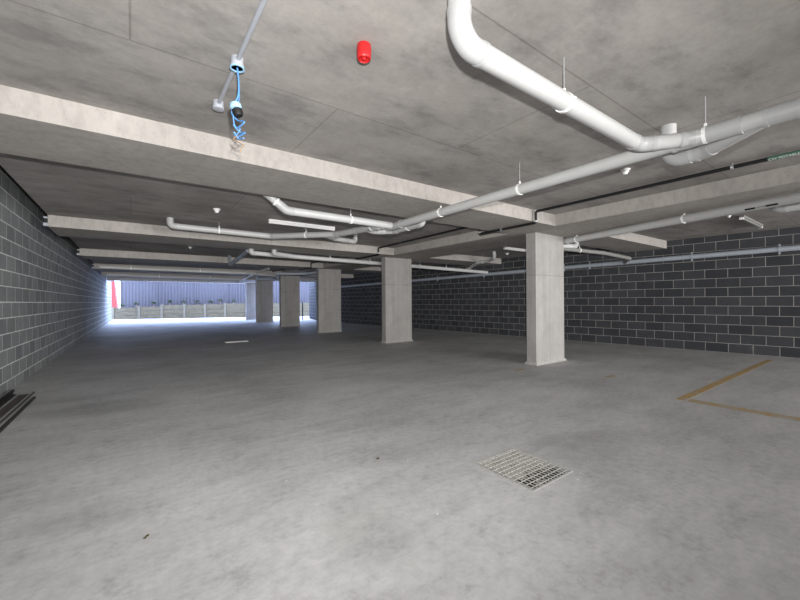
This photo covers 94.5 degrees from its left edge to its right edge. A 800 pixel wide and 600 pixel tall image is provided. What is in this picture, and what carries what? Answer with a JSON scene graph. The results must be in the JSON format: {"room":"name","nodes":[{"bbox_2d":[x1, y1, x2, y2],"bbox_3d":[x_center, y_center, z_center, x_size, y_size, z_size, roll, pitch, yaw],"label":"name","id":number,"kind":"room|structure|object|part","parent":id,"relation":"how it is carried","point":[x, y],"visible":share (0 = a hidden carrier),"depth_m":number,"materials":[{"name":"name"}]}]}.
{"room":"parking garage","nodes":[
{"label":"parking garage","id":0,"kind":"room"},
{"bbox_2d":[0,165,111,395],"bbox_3d":[-7.602,-0.432,8.139,0.203,3.300,39.900,0,0,-35],"label":"wall","id":1,"kind":"structure","parent":0,"point":[52,298],"depth_m":6.24,"materials":[{"name":"grey brick"}]},
{"bbox_2d":[309,279,316,319],"bbox_3d":[-5.418,-0.020,23.568,0.200,2.530,3.339,0,0,-23],"label":"wall","id":2,"kind":"structure","parent":0,"point":[312,285],"depth_m":23.51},
{"bbox_2d":[0,317,799,599],"bbox_3d":[-1.064,1.332,9.724,13.500,0.300,35.600,0,0,-36],"label":"floor","id":3,"kind":"structure","parent":0,"point":[175,433],"depth_m":2.50,"materials":[{"name":"concrete"}]},
{"bbox_2d":[0,389,14,401],"bbox_3d":[-3.965,1.168,3.329,0.031,0.030,3.660,0,0,-36],"label":"bar","id":4,"kind":"object","parent":3,"relation":"on","point":[3,397],"visible":1,"depth_m":4.55,"materials":[{"name":"black metal"}]},
{"bbox_2d":[0,393,16,407],"bbox_3d":[-3.783,1.167,3.189,0.035,0.030,3.620,0,0,-36],"label":"bar","id":5,"kind":"object","parent":3,"relation":"on","point":[11,395],"visible":1,"depth_m":4.36,"materials":[{"name":"black metal"}]},
{"bbox_2d":[0,394,27,417],"bbox_3d":[-3.718,1.176,3.236,0.086,0.010,3.420,0,0,-35],"label":"bar","id":6,"kind":"object","parent":3,"relation":"on","point":[23,396],"visible":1,"depth_m":4.17,"materials":[{"name":"metal"}]},
{"bbox_2d":[0,396,20,412],"bbox_3d":[-3.753,1.166,3.260,0.032,0.010,3.100,0,0,-35],"label":"bar","id":7,"kind":"object","parent":6,"relation":"on","point":[18,397],"visible":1,"depth_m":4.13,"materials":[{"name":"brown metal"}]},
{"bbox_2d":[0,392,34,423],"bbox_3d":[-3.641,1.172,3.280,0.019,0.018,3.600,0,0,-36],"label":"bar","id":8,"kind":"object","parent":3,"relation":"on","point":[31,394],"visible":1,"depth_m":3.99,"materials":[{"name":"grey metal"}]},
{"bbox_2d":[0,396,35,432],"bbox_3d":[-3.536,1.169,3.245,0.029,0.022,3.020,0,0,-36],"label":"bar","id":9,"kind":"object","parent":3,"relation":"on","point":[23,407],"visible":1,"depth_m":3.73,"materials":[{"name":"black metal"}]},
{"bbox_2d":[224,340,247,342],"bbox_3d":[-4.726,1.197,10.680,0.600,0.020,0.250,0,0,-36],"label":"board","id":10,"kind":"object","parent":3,"relation":"on","point":[239,340],"visible":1,"depth_m":10.59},
{"bbox_2d":[245,283,255,319],"bbox_3d":[-9.453,0.095,23.848,0.970,2.350,0.270,0,0,-36],"label":"concrete column","id":11,"kind":"structure","parent":3,"relation":"on","point":[250,287],"depth_m":23.65,"materials":[{"name":"concrete"}]},
{"bbox_2d":[255,280,273,322],"bbox_3d":[-7.638,0.076,20.840,0.970,2.350,0.270,0,0,-36],"label":"concrete column","id":12,"kind":"structure","parent":3,"relation":"on","point":[264,288],"depth_m":20.74,"materials":[{"name":"concrete"}]},
{"bbox_2d":[279,275,300,326],"bbox_3d":[-5.133,0.051,17.222,0.970,2.350,0.270,0,0,-36],"label":"concrete column","id":13,"kind":"structure","parent":3,"relation":"on","point":[289,286],"depth_m":17.11,"materials":[{"name":"concrete"}]},
{"bbox_2d":[316,269,341,332],"bbox_3d":[-2.656,0.027,13.830,0.970,2.350,0.270,0,0,-36],"label":"concrete column","id":14,"kind":"structure","parent":3,"relation":"on","point":[328,281],"depth_m":13.71,"materials":[{"name":"concrete"}]},
{"bbox_2d":[380,257,412,342],"bbox_3d":[-0.085,0.003,10.444,0.970,2.350,0.270,0,0,-36],"label":"concrete column","id":15,"kind":"structure","parent":3,"relation":"on","point":[396,272],"depth_m":10.32,"materials":[{"name":"concrete"}]},
{"bbox_2d":[474,448,573,490],"bbox_3d":[0.845,1.161,2.553,0.452,0.022,0.482,0,0,-36],"label":"drain grate","id":16,"kind":"object","parent":3,"relation":"in","point":[542,461],"visible":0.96,"depth_m":2.54,"materials":[{"name":"metal"}]},
{"bbox_3d":[0.845,1.153,2.553,0.428,0.005,0.005,0,0,-36],"label":"cross rod","id":17,"kind":"part","parent":16,"relation":"part of","materials":[{"name":"metal"}]},
{"bbox_3d":[0.869,1.152,2.519,0.428,0.005,0.005,0,0,-36],"label":"cross rod","id":18,"kind":"part","parent":16,"relation":"part of","materials":[{"name":"metal"}]},
{"bbox_3d":[0.894,1.152,2.485,0.428,0.005,0.005,0,0,-36],"label":"cross rod","id":19,"kind":"part","parent":16,"relation":"part of","materials":[{"name":"metal"}]},
{"bbox_3d":[0.918,1.152,2.451,0.428,0.005,0.005,0,0,-36],"label":"cross rod","id":20,"kind":"part","parent":16,"relation":"part of","materials":[{"name":"metal"}]},
{"bbox_3d":[0.943,1.152,2.418,0.428,0.005,0.005,0,0,-36],"label":"cross rod","id":21,"kind":"part","parent":16,"relation":"part of","materials":[{"name":"metal"}]},
{"bbox_3d":[0.967,1.151,2.384,0.428,0.005,0.005,0,0,-36],"label":"cross rod","id":22,"kind":"part","parent":16,"relation":"part of","materials":[{"name":"metal"}]},
{"bbox_2d":[524,232,565,365],"bbox_3d":[2.707,-0.024,6.874,0.970,2.350,0.270,0,0,-36],"label":"concrete column","id":23,"kind":"structure","parent":3,"relation":"on","point":[544,252],"depth_m":6.68,"materials":[{"name":"concrete"}]},
{"bbox_2d":[677,360,772,400],"bbox_3d":[5.074,1.133,5.588,4.630,0.002,0.090,0,0,-36],"label":"line marking","id":24,"kind":"object","parent":3,"relation":"on","point":[721,381],"visible":1,"depth_m":5.09,"materials":[{"name":"yellow paint"}]},
{"bbox_2d":[687,399,799,421],"bbox_3d":[4.457,1.129,2.600,0.160,0.002,3.980,0,0,-36],"label":"line marking","id":25,"kind":"object","parent":3,"relation":"on","point":[690,400],"visible":1,"depth_m":3.81,"materials":[{"name":"yellow paint"}]},
{"bbox_3d":[0.847,1.472,2.552,0.440,0.040,0.470,0,0,-36],"label":"pit base","id":26,"kind":"object","parent":3,"relation":"in","visible":0},
{"bbox_2d":[481,451,562,488],"bbox_3d":[0.846,1.304,2.552,0.436,0.285,0.466,0,0,-36],"label":"grit","id":27,"kind":"object","parent":26,"relation":"on","point":[514,451],"visible":0.2,"depth_m":2.61,"materials":[{"name":"grey metal"}]},
{"bbox_2d":[517,467,561,487],"bbox_3d":[0.943,1.168,2.447,0.385,0.021,0.156,0,0,-36],"label":"leaf litter","id":28,"kind":"object","parent":27,"relation":"on","point":[555,467],"visible":0.48,"depth_m":2.45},
{"bbox_2d":[0,0,799,278],"bbox_3d":[-0.848,-1.484,9.963,12.450,0.270,35.100,0,0,-36],"label":"ceiling","id":29,"kind":"structure","parent":0,"point":[417,111],"depth_m":2.41,"materials":[{"name":"concrete"}]},
{"bbox_2d":[107,277,245,283],"bbox_3d":[-12.398,-1.155,22.459,8.450,0.180,0.900,0,0,-36],"label":"ceiling beam","id":30,"kind":"structure","parent":29,"relation":"attached to","point":[108,278],"depth_m":21.31,"materials":[{"name":"concrete"}]},
{"bbox_2d":[107,274,245,279],"bbox_3d":[-9.814,-1.119,16.734,5.401,0.315,0.127,0,0,-36],"label":"pipe","id":31,"kind":"object","parent":29,"relation":"hanging from","point":[129,275],"visible":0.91,"depth_m":16.46,"materials":[{"name":"plastic"}]},
{"bbox_2d":[99,265,276,276],"bbox_3d":[-7.126,-1.131,13.354,5.767,0.340,0.631,0,0,-43],"label":"pipe","id":32,"kind":"object","parent":29,"relation":"hanging from","point":[100,266],"visible":0.99,"depth_m":12.87,"materials":[{"name":"plastic"}]},
{"bbox_2d":[242,268,269,279],"bbox_3d":[-6.409,-1.102,15.931,0.322,0.264,4.921,0,0,-34],"label":"pipe","id":33,"kind":"object","parent":32,"relation":"attached to","point":[264,269],"visible":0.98,"depth_m":14.40,"materials":[{"name":"plastic"}]},
{"bbox_2d":[102,272,314,281],"bbox_3d":[-9.420,-1.181,19.678,10.000,0.180,0.900,0,0,-36],"label":"ceiling beam","id":34,"kind":"structure","parent":29,"relation":"attached to","point":[104,274],"depth_m":18.33,"materials":[{"name":"concrete"}]},
{"bbox_2d":[94,263,353,278],"bbox_3d":[-6.804,-1.206,16.325,10.290,0.180,0.900,0,0,-36],"label":"ceiling beam","id":35,"kind":"structure","parent":29,"relation":"attached to","point":[96,266],"depth_m":14.87,"materials":[{"name":"concrete"}]},
{"bbox_2d":[227,250,248,265],"bbox_3d":[-4.346,-1.175,9.880,0.111,0.377,2.790,0,0,-34],"label":"pipe","id":36,"kind":"object","parent":29,"relation":"hanging from","point":[230,262],"visible":0.97,"depth_m":9.82,"materials":[{"name":"grey plastic"}]},
{"bbox_2d":[212,0,267,111],"bbox_3d":[0.439,-1.352,0.222,0.078,0.060,5.827,0,0,-36],"label":"conduit","id":37,"kind":"object","parent":29,"relation":"attached to","point":[237,61],"visible":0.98,"depth_m":2.06,"materials":[{"name":"grey plastic"}]},
{"bbox_2d":[230,68,245,152],"bbox_3d":[-0.917,-1.072,2.095,0.087,0.486,0.063,0,0,-15],"label":"cable","id":38,"kind":"object","parent":37,"relation":"hanging from","point":[235,106],"visible":1,"depth_m":2.09,"materials":[{"name":"blue plastic"}]},
{"bbox_2d":[80,248,411,272],"bbox_3d":[-4.093,-1.231,12.857,10.600,0.180,1.000,0,0,-36],"label":"ceiling beam","id":39,"kind":"structure","parent":29,"relation":"attached to","point":[93,254],"depth_m":11.04,"materials":[{"name":"concrete"}]},
{"bbox_2d":[239,280,255,282],"bbox_3d":[-8.816,-1.177,22.590,1.200,0.180,3.100,0,0,-36],"label":"ceiling beam","id":40,"kind":"structure","parent":29,"relation":"attached to","point":[240,281],"depth_m":22.87,"materials":[{"name":"concrete"}]},
{"bbox_2d":[256,276,278,279],"bbox_3d":[-6.391,-1.201,19.252,1.200,0.180,3.350,0,0,-36],"label":"ceiling beam","id":41,"kind":"structure","parent":29,"relation":"attached to","point":[276,277],"depth_m":18.88,"materials":[{"name":"concrete"}]},
{"bbox_2d":[48,215,500,265],"bbox_3d":[-1.388,-1.257,9.414,10.930,0.180,1.050,0,0,-36],"label":"ceiling beam","id":42,"kind":"structure","parent":29,"relation":"attached to","point":[65,226],"depth_m":7.42,"materials":[{"name":"concrete"}]},
{"bbox_2d":[43,216,47,226],"bbox_3d":[-5.572,-1.236,5.824,0.060,0.150,0.100,0,0,-36],"label":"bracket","id":43,"kind":"object","parent":42,"relation":"attached to","point":[45,223],"visible":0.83,"depth_m":5.79,"materials":[{"name":"white plastic"}]},
{"bbox_2d":[248,249,487,273],"bbox_3d":[-0.340,-1.019,10.633,7.642,0.303,0.482,0,0,-33],"label":"drain pipe","id":44,"kind":"object","parent":42,"relation":"attached to","point":[251,251],"visible":0.84,"depth_m":9.94,"materials":[{"name":"plastic"}]},
{"bbox_2d":[271,250,295,258],"bbox_3d":[-2.754,-1.084,8.823,0.130,0.153,0.719,0,0,34],"label":"drain pipe","id":45,"kind":"object","parent":44,"relation":"attached to","point":[274,252],"visible":1,"depth_m":8.74,"materials":[{"name":"plastic"}]},
{"bbox_2d":[166,217,384,238],"bbox_3d":[-1.932,-1.185,6.198,3.651,0.334,1.058,0,0,10],"label":"drain pipe","id":46,"kind":"object","parent":29,"relation":"attached to","point":[170,221],"visible":0.91,"depth_m":6.32,"materials":[{"name":"plastic"}]},
{"bbox_2d":[255,276,315,281],"bbox_3d":[-5.458,-1.127,18.943,3.757,0.340,0.152,0,0,-34],"label":"pipe","id":47,"kind":"object","parent":29,"relation":"hanging from","point":[256,277],"visible":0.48,"depth_m":18.36,"materials":[{"name":"grey plastic"}]},
{"bbox_2d":[282,269,315,275],"bbox_3d":[-3.864,-1.225,15.774,1.200,0.180,3.450,0,0,-36],"label":"ceiling beam","id":48,"kind":"structure","parent":29,"relation":"attached to","point":[291,270],"depth_m":15.63,"materials":[{"name":"concrete"}]},
{"bbox_2d":[276,271,315,274],"bbox_3d":[-4.099,-1.066,14.693,1.580,0.160,0.191,0,0,-9],"label":"pipe","id":49,"kind":"object","parent":48,"relation":"attached to","point":[314,272],"visible":0.95,"depth_m":14.66,"materials":[{"name":"grey plastic"}]},
{"bbox_2d":[268,219,334,230],"bbox_3d":[-1.709,-1.317,6.530,1.200,0.070,0.070,0,0,-36],"label":"batten","id":50,"kind":"object","parent":29,"relation":"attached to","point":[270,221],"visible":0.98,"depth_m":6.47,"materials":[{"name":"white plastic"}]},
{"bbox_2d":[261,194,392,228],"bbox_3d":[-0.907,-1.216,4.869,1.897,0.363,0.141,0,0,-35],"label":"drain pipe","id":51,"kind":"object","parent":29,"relation":"attached to","point":[275,201],"visible":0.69,"depth_m":4.78,"materials":[{"name":"plastic"}]},
{"bbox_2d":[0,85,666,252],"bbox_3d":[1.473,-1.284,5.782,11.290,0.180,0.890,0,0,-36],"label":"ceiling beam","id":52,"kind":"structure","parent":29,"relation":"attached to","point":[32,125],"depth_m":3.33,"materials":[{"name":"concrete"}]},
{"bbox_2d":[564,242,578,248],"bbox_3d":[3.322,-1.116,7.441,0.662,0.169,0.109,0,0,-19],"label":"drain pipe","id":53,"kind":"object","parent":52,"relation":"attached to","point":[574,245],"visible":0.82,"depth_m":7.45,"materials":[{"name":"plastic"}]},
{"bbox_2d":[326,235,357,243],"bbox_3d":[-1.190,-1.219,7.134,0.230,0.271,1.496,0,0,15],"label":"drain pipe","id":54,"kind":"object","parent":29,"relation":"attached to","point":[339,239],"visible":0.87,"depth_m":7.39,"materials":[{"name":"plastic"}]},
{"bbox_2d":[323,257,381,268],"bbox_3d":[-1.277,-1.250,12.214,1.200,0.180,3.350,0,0,-36],"label":"ceiling beam","id":55,"kind":"structure","parent":29,"relation":"attached to","point":[338,265],"depth_m":12.46,"materials":[{"name":"concrete"}]},
{"bbox_2d":[357,41,370,62],"bbox_3d":[-0.194,-1.332,1.994,0.080,0.083,0.080,0,0,-36],"label":"fire alarm","id":56,"kind":"object","parent":29,"relation":"attached to","point":[363,47],"visible":1,"depth_m":1.97,"materials":[{"name":"red plastic"}]},
{"bbox_2d":[367,221,425,234],"bbox_3d":[-0.046,-1.199,5.621,0.988,0.331,0.491,0,0,17],"label":"drain pipe","id":57,"kind":"object","parent":29,"relation":"attached to","point":[421,224],"visible":0.47,"depth_m":5.61,"materials":[{"name":"plastic"}]},
{"bbox_2d":[394,230,525,257],"bbox_3d":[1.397,-1.276,8.533,1.200,0.180,3.650,0,0,-36],"label":"ceiling beam","id":58,"kind":"structure","parent":29,"relation":"attached to","point":[471,241],"depth_m":8.15,"materials":[{"name":"concrete"}]},
{"bbox_2d":[466,251,495,269],"bbox_3d":[2.456,-1.162,11.331,0.246,0.441,2.017,0,0,-15],"label":"drain pipe","id":59,"kind":"object","parent":29,"relation":"hanging from","point":[493,252],"visible":0.98,"depth_m":11.05,"materials":[{"name":"plastic"}]},
{"bbox_2d":[503,247,525,251],"bbox_3d":[3.174,-1.339,9.880,1.200,0.070,0.070,0,0,-36],"label":"batten","id":60,"kind":"object","parent":29,"relation":"attached to","point":[505,248],"visible":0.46,"depth_m":9.75,"materials":[{"name":"white plastic"}]},
{"bbox_2d":[272,150,799,271],"bbox_3d":[0.104,-1.242,8.366,0.116,0.234,19.801,0,0,-35],"label":"pipe","id":61,"kind":"object","parent":29,"relation":"hanging from","point":[797,152],"visible":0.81,"depth_m":4.62,"materials":[{"name":"black plastic"}]},
{"bbox_2d":[447,0,721,151],"bbox_3d":[1.124,-1.222,2.201,2.169,0.319,0.438,0,0,-25],"label":"drain pipe","id":62,"kind":"object","parent":29,"relation":"attached to","point":[478,52],"visible":1,"depth_m":1.92,"materials":[{"name":"plastic"}]},
{"bbox_3d":[0.934,-1.280,2.109,0.007,0.200,0.007,0,0,31],"label":"hanger rod","id":63,"kind":"part","parent":62,"relation":"part of","materials":[{"name":"metal"}]},
{"bbox_2d":[385,96,799,231],"bbox_3d":[2.199,-1.220,2.360,0.151,0.335,8.021,0,0,-37],"label":"drain pipe","id":64,"kind":"object","parent":29,"relation":"attached to","point":[789,110],"visible":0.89,"depth_m":2.92,"materials":[{"name":"plastic"}]},
{"bbox_3d":[2.079,-1.283,2.521,0.007,0.206,0.007,0,0,-13],"label":"hanger rod","id":65,"kind":"part","parent":64,"relation":"part of","materials":[{"name":"metal"}]},
{"bbox_2d":[564,245,631,263],"bbox_3d":[4.468,-1.144,8.393,3.153,0.482,0.444,0,0,-32],"label":"drain pipe","id":66,"kind":"object","parent":29,"relation":"attached to","point":[627,258],"visible":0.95,"depth_m":8.25,"materials":[{"name":"grey plastic"}]},
{"bbox_2d":[620,168,630,174],"bbox_3d":[2.388,-1.357,3.920,0.094,0.054,0.094,0,0,-36],"label":"smoke detector","id":67,"kind":"object","parent":29,"relation":"attached to","point":[624,171],"visible":1,"depth_m":3.90,"materials":[{"name":"white plastic"}]},
{"bbox_2d":[555,164,799,232],"bbox_3d":[6.625,-1.327,1.337,1.200,0.180,12.360,0,0,-36],"label":"ceiling beam","id":68,"kind":"structure","parent":29,"relation":"attached to","point":[784,180],"depth_m":4.70,"materials":[{"name":"concrete"}]},
{"bbox_2d":[563,192,799,244],"bbox_3d":[4.049,-1.232,5.027,0.151,0.319,4.810,0,0,-23],"label":"drain pipe","id":69,"kind":"object","parent":29,"relation":"attached to","point":[792,198],"visible":0.92,"depth_m":5.00,"materials":[{"name":"plastic"}]},
{"bbox_2d":[661,123,763,165],"bbox_3d":[2.234,-1.215,2.638,0.185,0.344,0.757,0,0,-10],"label":"drain pipe","id":70,"kind":"object","parent":29,"relation":"attached to","point":[688,156],"visible":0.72,"depth_m":2.75,"materials":[{"name":"plastic"}]},
{"bbox_2d":[739,215,762,228],"bbox_3d":[6.179,-1.366,6.501,1.350,0.070,0.070,0,0,-36],"label":"batten","id":71,"kind":"object","parent":29,"relation":"attached to","point":[744,218],"visible":1,"depth_m":6.37,"materials":[{"name":"white plastic"}]},
{"bbox_2d":[742,218,761,227],"bbox_3d":[6.179,-1.349,6.501,1.290,0.033,0.052,0,0,-36],"label":"diffuser","id":72,"kind":"object","parent":71,"relation":"attached to","point":[748,220],"depth_m":6.45,"materials":[{"name":"grey plastic"}]},
{"bbox_2d":[769,202,799,212],"bbox_3d":[5.340,-1.274,4.395,0.120,0.255,1.420,0,0,-35],"label":"drain pipe","id":73,"kind":"object","parent":29,"relation":"attached to","point":[795,206],"visible":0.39,"depth_m":4.79,"materials":[{"name":"plastic"}]},
{"bbox_2d":[341,227,799,357],"bbox_3d":[4.783,-0.116,10.731,0.202,2.530,29.650,0,0,-40],"label":"wall","id":74,"kind":"structure","parent":0,"point":[750,303],"depth_m":9.02,"materials":[{"name":"grey brick"}]},
{"bbox_2d":[341,244,799,287],"bbox_3d":[2.717,-0.870,12.886,0.123,0.374,23.301,0,0,-40],"label":"pipe","id":75,"kind":"object","parent":74,"relation":"attached to","point":[779,248],"visible":0.73,"depth_m":8.93,"materials":[{"name":"grey plastic"}]},
{"label":"outside","id":76,"kind":"structure","parent":0,"visible":0},
{"bbox_2d":[108,316,308,322],"bbox_3d":[-23.695,1.524,45.382,75.000,0.180,48.700,0,0,-36],"label":"ground","id":77,"kind":"structure","parent":76,"point":[174,319],"depth_m":24.95,"materials":[{"name":"concrete"}]},
{"bbox_2d":[112,281,118,307],"bbox_3d":[-34.081,-1.532,38.290,7.880,6.020,6.000,0,0,-36],"label":"building","id":78,"kind":"structure","parent":77,"relation":"on","point":[114,289],"depth_m":38.02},
{"bbox_2d":[112,303,308,319],"bbox_3d":[-13.363,0.770,27.944,14.030,1.110,0.440,0,0,-18],"label":"wall","id":79,"kind":"structure","parent":77,"relation":"on","point":[226,310],"depth_m":27.12,"materials":[{"name":"concrete"}]},
{"bbox_3d":[-18.485,0.897,26.257,0.145,0.910,0.340,0,0,-18],"label":"post","id":80,"kind":"part","parent":79,"relation":"part of","materials":[{"name":"concrete"}]},
{"bbox_3d":[-17.152,0.830,26.683,0.145,1.030,0.340,0,0,-18],"label":"post","id":81,"kind":"part","parent":79,"relation":"part of","materials":[{"name":"concrete"}]},
{"bbox_3d":[-15.770,0.822,27.123,0.145,1.030,0.340,0,0,-18],"label":"post","id":82,"kind":"part","parent":79,"relation":"part of","materials":[{"name":"concrete"}]},
{"bbox_3d":[-13.198,0.769,27.944,0.145,1.110,0.340,0,0,-18],"label":"post","id":83,"kind":"part","parent":79,"relation":"part of","materials":[{"name":"concrete"}]},
{"bbox_3d":[-14.709,0.956,29.120,16.001,0.760,7.475,0,0,-36],"label":"bank","id":84,"kind":"object","parent":77,"relation":"on","visible":0},
{"bbox_2d":[120,281,308,307],"bbox_3d":[-13.286,-0.668,28.846,14.400,2.950,0.120,0,0,-18],"label":"fence","id":85,"kind":"object","parent":84,"relation":"on","point":[143,293],"visible":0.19,"depth_m":27.89,"materials":[{"name":"blue metal"}]},
{"bbox_3d":[-20.108,-0.632,26.670,0.080,2.950,0.120,0,0,-18],"label":"post","id":86,"kind":"part","parent":85,"relation":"part of","materials":[{"name":"metal"}]},
{"bbox_3d":[-18.964,-0.638,27.035,2.320,2.850,0.056,0,0,-18],"label":"panel","id":87,"kind":"part","parent":85,"relation":"part of","materials":[{"name":"metal"}]},
{"bbox_3d":[-17.821,-0.644,27.399,0.080,2.950,0.120,0,0,-18],"label":"post","id":88,"kind":"part","parent":85,"relation":"part of","materials":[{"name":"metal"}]},
{"bbox_3d":[-16.678,-0.650,27.764,2.320,2.850,0.056,0,0,-18],"label":"panel","id":89,"kind":"part","parent":85,"relation":"part of","materials":[{"name":"metal"}]},
{"bbox_3d":[-14.391,-0.662,28.494,2.320,2.850,0.056,0,0,-18],"label":"panel","id":90,"kind":"part","parent":85,"relation":"part of","materials":[{"name":"metal"}]},
{"bbox_3d":[-13.248,-0.669,28.858,0.080,2.950,0.120,0,0,-18],"label":"post","id":91,"kind":"part","parent":85,"relation":"part of","materials":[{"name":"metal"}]},
{"bbox_3d":[-12.105,-0.675,29.223,2.320,2.850,0.056,0,0,-18],"label":"panel","id":92,"kind":"part","parent":85,"relation":"part of","materials":[{"name":"metal"}]},
{"bbox_3d":[-9.819,-0.687,29.953,2.320,2.850,0.056,0,0,-18],"label":"panel","id":93,"kind":"part","parent":85,"relation":"part of","materials":[{"name":"metal"}]},
{"bbox_3d":[-7.532,-0.699,30.682,2.320,2.850,0.056,0,0,-18],"label":"panel","id":94,"kind":"part","parent":85,"relation":"part of","materials":[{"name":"metal"}]}
]}

